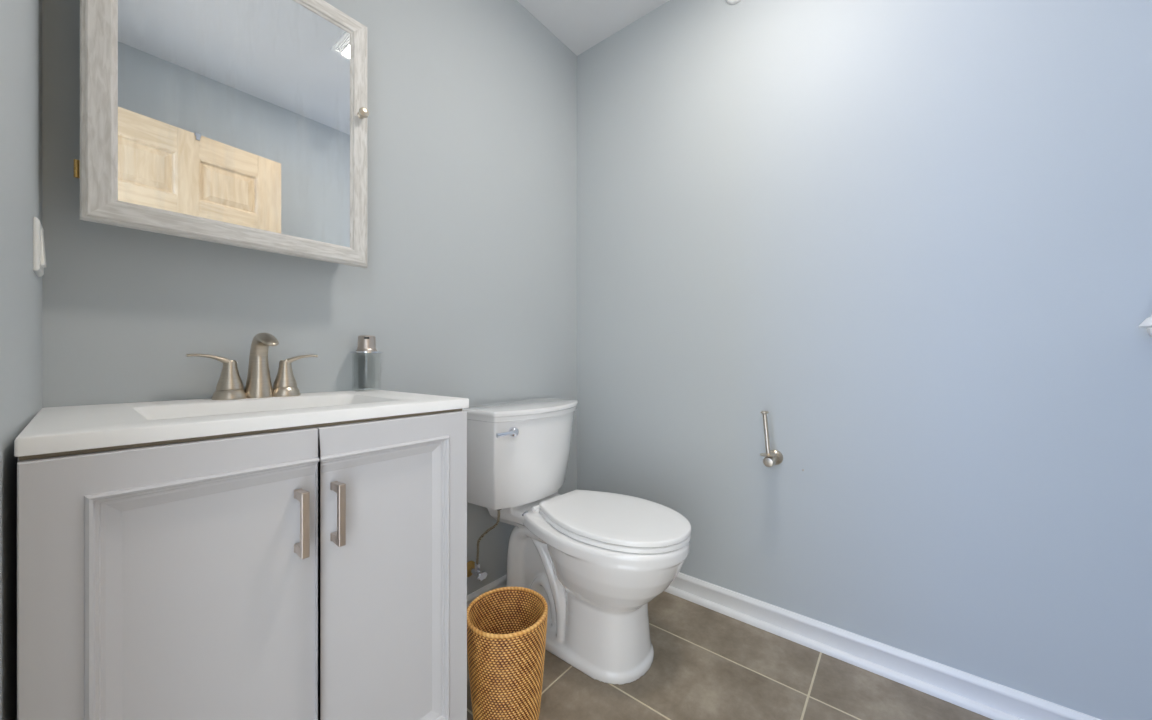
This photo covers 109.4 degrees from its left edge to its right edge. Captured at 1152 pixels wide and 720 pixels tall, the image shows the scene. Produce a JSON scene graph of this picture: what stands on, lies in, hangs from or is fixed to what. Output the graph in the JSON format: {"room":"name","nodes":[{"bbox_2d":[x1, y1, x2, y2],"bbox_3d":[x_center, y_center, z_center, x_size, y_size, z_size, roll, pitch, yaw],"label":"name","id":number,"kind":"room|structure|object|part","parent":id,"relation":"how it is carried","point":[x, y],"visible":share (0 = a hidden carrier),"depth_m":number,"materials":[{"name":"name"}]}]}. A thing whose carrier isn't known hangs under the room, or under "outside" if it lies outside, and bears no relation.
{"room":"bathroom","nodes":[
{"label":"bathroom","id":0,"kind":"room"},
{"bbox_2d":[0,0,41,719],"bbox_3d":[-0.339,-0.270,0.117,1.838,2.440,0.120,0,0,41],"label":"wall","id":1,"kind":"structure","parent":0,"point":[20,20],"depth_m":0.53,"materials":[{"name":"paint"}]},
{"bbox_2d":[33,217,45,276],"bbox_3d":[-0.902,-0.188,0.687,0.077,0.087,0.010,0,0,41],"label":"light switch","id":2,"kind":"object","parent":1,"relation":"attached to","point":[39,257],"visible":1,"depth_m":0.66,"materials":[{"name":"plastic"}]},
{"bbox_2d":[42,0,576,594],"bbox_3d":[-0.572,-0.270,1.381,0.120,2.440,1.927,0,0,39],"label":"wall","id":3,"kind":"structure","parent":0,"point":[467,288],"depth_m":1.31,"materials":[{"name":"paint"}]},
{"bbox_2d":[73,0,368,267],"bbox_3d":[-0.757,-0.579,0.940,0.146,0.654,0.505,0,0,39],"label":"upper cabinet","id":4,"kind":"object","parent":3,"relation":"attached to","point":[239,123],"visible":1,"depth_m":0.88,"materials":[{"name":"grey wood"}]},
{"bbox_3d":[-0.870,-0.579,0.744,0.021,0.654,0.045,0,0,39],"label":"door frame","id":5,"kind":"part","parent":4,"relation":"part of","materials":[{"name":"grey wood"}]},
{"bbox_3d":[-0.727,-0.275,0.920,0.021,0.045,0.498,0,0,39],"label":"door frame","id":6,"kind":"part","parent":4,"relation":"part of","materials":[{"name":"grey wood"}]},
{"bbox_3d":[-0.727,-0.884,0.920,0.021,0.045,0.498,0,0,39],"label":"door frame","id":7,"kind":"part","parent":4,"relation":"part of","materials":[{"name":"grey wood"}]},
{"bbox_3d":[-0.585,-0.579,1.096,0.021,0.654,0.045,0,0,39],"label":"door frame","id":8,"kind":"part","parent":4,"relation":"part of","materials":[{"name":"grey wood"}]},
{"bbox_3d":[-0.566,-0.653,1.082,0.027,0.025,0.025,0,0,39],"label":"knob","id":9,"kind":"part","parent":4,"relation":"part of","materials":[{"name":"silver metal"}]},
{"bbox_2d":[467,509,500,580],"bbox_3d":[-0.332,0.652,1.461,0.158,0.294,0.058,0,0,34],"label":"water supply valve","id":10,"kind":"object","parent":3,"relation":"attached to","point":[472,567],"visible":0.91,"depth_m":1.47,"materials":[{"name":"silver metal"}]},
{"bbox_3d":[-0.339,0.770,1.461,0.023,0.028,0.048,0,0,39],"label":"valve handle","id":11,"kind":"part","parent":10,"relation":"part of","materials":[{"name":"silver metal"}]},
{"bbox_2d":[467,575,505,606],"bbox_3d":[-0.302,0.907,1.600,0.025,0.086,0.956,0,0,39],"label":"baseboard","id":12,"kind":"structure","parent":3,"relation":"attached to","point":[501,582],"depth_m":1.56,"materials":[{"name":"paint"}]},
{"bbox_2d":[350,335,382,352],"bbox_3d":[-0.603,0.009,1.175,0.085,0.158,0.085,0,0,39],"label":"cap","id":13,"kind":"object","parent":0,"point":[366,344],"visible":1,"depth_m":1.16,"materials":[{"name":"silver metal"}]},
{"bbox_3d":[-0.603,-0.022,1.175,0.085,0.005,0.085,0,0,-1],"label":"collar plate","id":14,"kind":"part","parent":13,"relation":"part of","materials":[{"name":"silver metal"}]},
{"bbox_2d":[517,0,668,55],"bbox_3d":[0.171,-1.540,0.747,2.074,0.100,1.977,0,0,39],"label":"ceiling","id":15,"kind":"structure","parent":0,"point":[580,25],"depth_m":1.77,"materials":[{"name":"paint"}]},
{"bbox_2d":[467,591,992,719],"bbox_3d":[0.197,0.976,0.778,2.074,0.050,1.897,0,0,39],"label":"floor","id":16,"kind":"structure","parent":0,"point":[707,664],"depth_m":1.20,"materials":[{"name":"tile"}]},
{"bbox_2d":[17,409,466,719],"bbox_3d":[-0.608,0.531,0.831,0.493,0.840,0.606,0,0,39],"label":"bathroom vanity","id":17,"kind":"object","parent":16,"relation":"on","point":[317,571],"visible":0.99,"depth_m":0.63,"materials":[{"name":"paint"}]},
{"bbox_3d":[-0.537,0.473,0.579,0.024,0.714,0.302,0,0,39],"label":"door","id":18,"kind":"part","parent":17,"relation":"part of","materials":[{"name":"paint"}]},
{"bbox_3d":[-0.458,0.472,0.710,0.017,0.722,0.604,0,0,39],"label":"frame","id":19,"kind":"part","parent":17,"relation":"part of","materials":[{"name":"grey wood"}]},
{"bbox_2d":[14,389,468,456],"bbox_3d":[-0.622,0.147,0.849,0.470,0.118,0.619,0,0,39],"label":"sink","id":20,"kind":"object","parent":17,"relation":"in","point":[82,427],"visible":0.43,"depth_m":0.68,"materials":[{"name":"ceramic"}]},
{"bbox_2d":[186,333,317,399],"bbox_3d":[-0.723,0.013,0.942,0.143,0.152,0.247,0,0,39],"label":"faucet","id":21,"kind":"object","parent":20,"relation":"on","point":[229,386],"visible":1,"depth_m":0.95,"materials":[{"name":"silver metal"}]},
{"bbox_3d":[-0.806,0.001,0.903,0.022,0.031,0.081,0,0,39],"label":"lever","id":22,"kind":"part","parent":21,"relation":"part of","materials":[{"name":"silver metal"}]},
{"bbox_3d":[-0.786,0.045,0.928,0.063,0.088,0.063,0,0,39],"label":"handle","id":23,"kind":"part","parent":21,"relation":"part of","materials":[{"name":"silver metal"}]},
{"bbox_3d":[-0.721,0.013,0.943,0.140,0.152,0.057,0,0,39],"label":"spout","id":24,"kind":"part","parent":21,"relation":"part of","materials":[{"name":"silver metal"}]},
{"bbox_3d":[-0.720,0.045,1.010,0.063,0.088,0.063,0,0,39],"label":"handle","id":25,"kind":"part","parent":21,"relation":"part of","materials":[{"name":"silver metal"}]},
{"bbox_3d":[-0.698,0.001,1.031,0.078,0.031,0.023,0,0,-44],"label":"lever","id":26,"kind":"part","parent":21,"relation":"part of","materials":[{"name":"silver metal"}]},
{"bbox_3d":[-0.448,0.266,0.666,0.036,0.106,0.012,0,0,39],"label":"handle","id":27,"kind":"part","parent":17,"relation":"part of","materials":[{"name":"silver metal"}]},
{"bbox_3d":[-0.413,0.266,0.709,0.036,0.106,0.012,0,0,39],"label":"handle","id":28,"kind":"part","parent":17,"relation":"part of","materials":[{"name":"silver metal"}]},
{"bbox_3d":[-0.347,0.473,0.815,0.024,0.714,0.301,0,0,39],"label":"door","id":29,"kind":"part","parent":17,"relation":"part of","materials":[{"name":"paint"}]},
{"bbox_2d":[467,586,547,719],"bbox_3d":[-0.184,0.807,1.091,0.218,0.287,0.218,0,0,36],"label":"wicker basket","id":30,"kind":"object","parent":16,"relation":"on","point":[507,626],"visible":1,"depth_m":1.02,"materials":[{"name":"wicker"}]},
{"bbox_2d":[462,398,690,684],"bbox_3d":[0.004,0.558,1.387,0.760,0.784,0.493,0,0,39],"label":"toilet","id":31,"kind":"object","parent":16,"relation":"on","point":[597,560],"visible":0.96,"depth_m":1.31,"materials":[{"name":"ceramic"}]},
{"bbox_3d":[-0.219,0.236,1.316,0.023,0.033,0.092,0,0,34],"label":"flush lever","id":32,"kind":"part","parent":31,"relation":"part of","materials":[{"name":"silver metal"}]},
{"bbox_3d":[-0.175,0.184,1.534,0.261,0.036,0.482,0,0,34],"label":"tank lid","id":33,"kind":"part","parent":31,"relation":"part of","materials":[{"name":"ceramic"}]},
{"bbox_3d":[-0.179,0.353,1.537,0.240,0.302,0.460,0,0,34],"label":"tank","id":34,"kind":"part","parent":31,"relation":"part of","materials":[{"name":"ceramic"}]},
{"bbox_3d":[0.031,0.728,1.394,0.724,0.446,0.373,0,0,39],"label":"bowl","id":35,"kind":"part","parent":31,"relation":"part of","materials":[{"name":"ceramic"}]},
{"bbox_3d":[0.124,0.525,1.335,0.504,0.015,0.360,0,0,39],"label":"seat","id":36,"kind":"part","parent":31,"relation":"part of","materials":[{"name":"plastic"}]},
{"bbox_3d":[0.123,0.505,1.335,0.509,0.020,0.360,0,0,39],"label":"lid","id":37,"kind":"part","parent":31,"relation":"part of","materials":[{"name":"plastic"}]},
{"bbox_2d":[577,0,1151,719],"bbox_3d":[0.756,-0.270,1.469,1.834,2.440,0.120,0,0,39],"label":"wall","id":38,"kind":"structure","parent":0,"point":[914,237],"depth_m":1.22,"materials":[{"name":"paint"}]},
{"bbox_2d":[726,0,740,4],"bbox_3d":[0.593,-1.367,1.511,0.080,0.080,0.018,0,0,39],"label":"sprinkler","id":39,"kind":"object","parent":38,"relation":"attached to","point":[731,2],"visible":1,"depth_m":1.52,"materials":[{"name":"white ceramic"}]},
{"bbox_2d":[760,411,782,466],"bbox_3d":[0.665,0.270,1.395,0.055,0.196,0.108,0,0,39],"label":"toilet roll holder","id":40,"kind":"object","parent":38,"relation":"attached to","point":[773,457],"visible":1,"depth_m":1.37,"materials":[{"name":"silver metal"}]},
{"bbox_3d":[0.648,0.251,1.374,0.055,0.159,0.055,0,0,39],"label":"upright arm","id":41,"kind":"part","parent":40,"relation":"part of","materials":[{"name":"silver metal"}]},
{"bbox_3d":[0.648,0.342,1.371,0.035,0.035,0.026,0,0,39],"label":"pivot knob","id":42,"kind":"part","parent":40,"relation":"part of","materials":[{"name":"silver metal"}]},
{"bbox_3d":[0.679,0.342,1.409,0.052,0.052,0.070,0,0,39],"label":"wall post","id":43,"kind":"part","parent":40,"relation":"part of","materials":[{"name":"silver metal"}]},
{"bbox_2d":[665,572,1100,719],"bbox_3d":[0.710,0.907,1.413,1.833,0.086,0.025,0,0,39],"label":"baseboard","id":44,"kind":"structure","parent":38,"relation":"attached to","point":[992,700],"depth_m":1.24,"materials":[{"name":"paint"}]},
{"bbox_2d":[1138,315,1151,336],"bbox_3d":[1.285,-0.105,0.855,0.134,0.129,0.166,0,0,39],"label":"wall sconce","id":45,"kind":"object","parent":38,"relation":"attached to","point":[1147,323],"visible":1,"depth_m":0.88,"materials":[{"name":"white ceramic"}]},
{"bbox_3d":[1.274,-0.120,0.843,0.134,0.098,0.134,0,0,39],"label":"lamp shade","id":46,"kind":"part","parent":45,"relation":"part of","materials":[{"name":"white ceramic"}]},
{"bbox_3d":[1.295,-0.103,0.869,0.067,0.125,0.133,0,0,39],"label":"wall arm","id":47,"kind":"part","parent":45,"relation":"part of","materials":[{"name":"white metal"}]}
]}

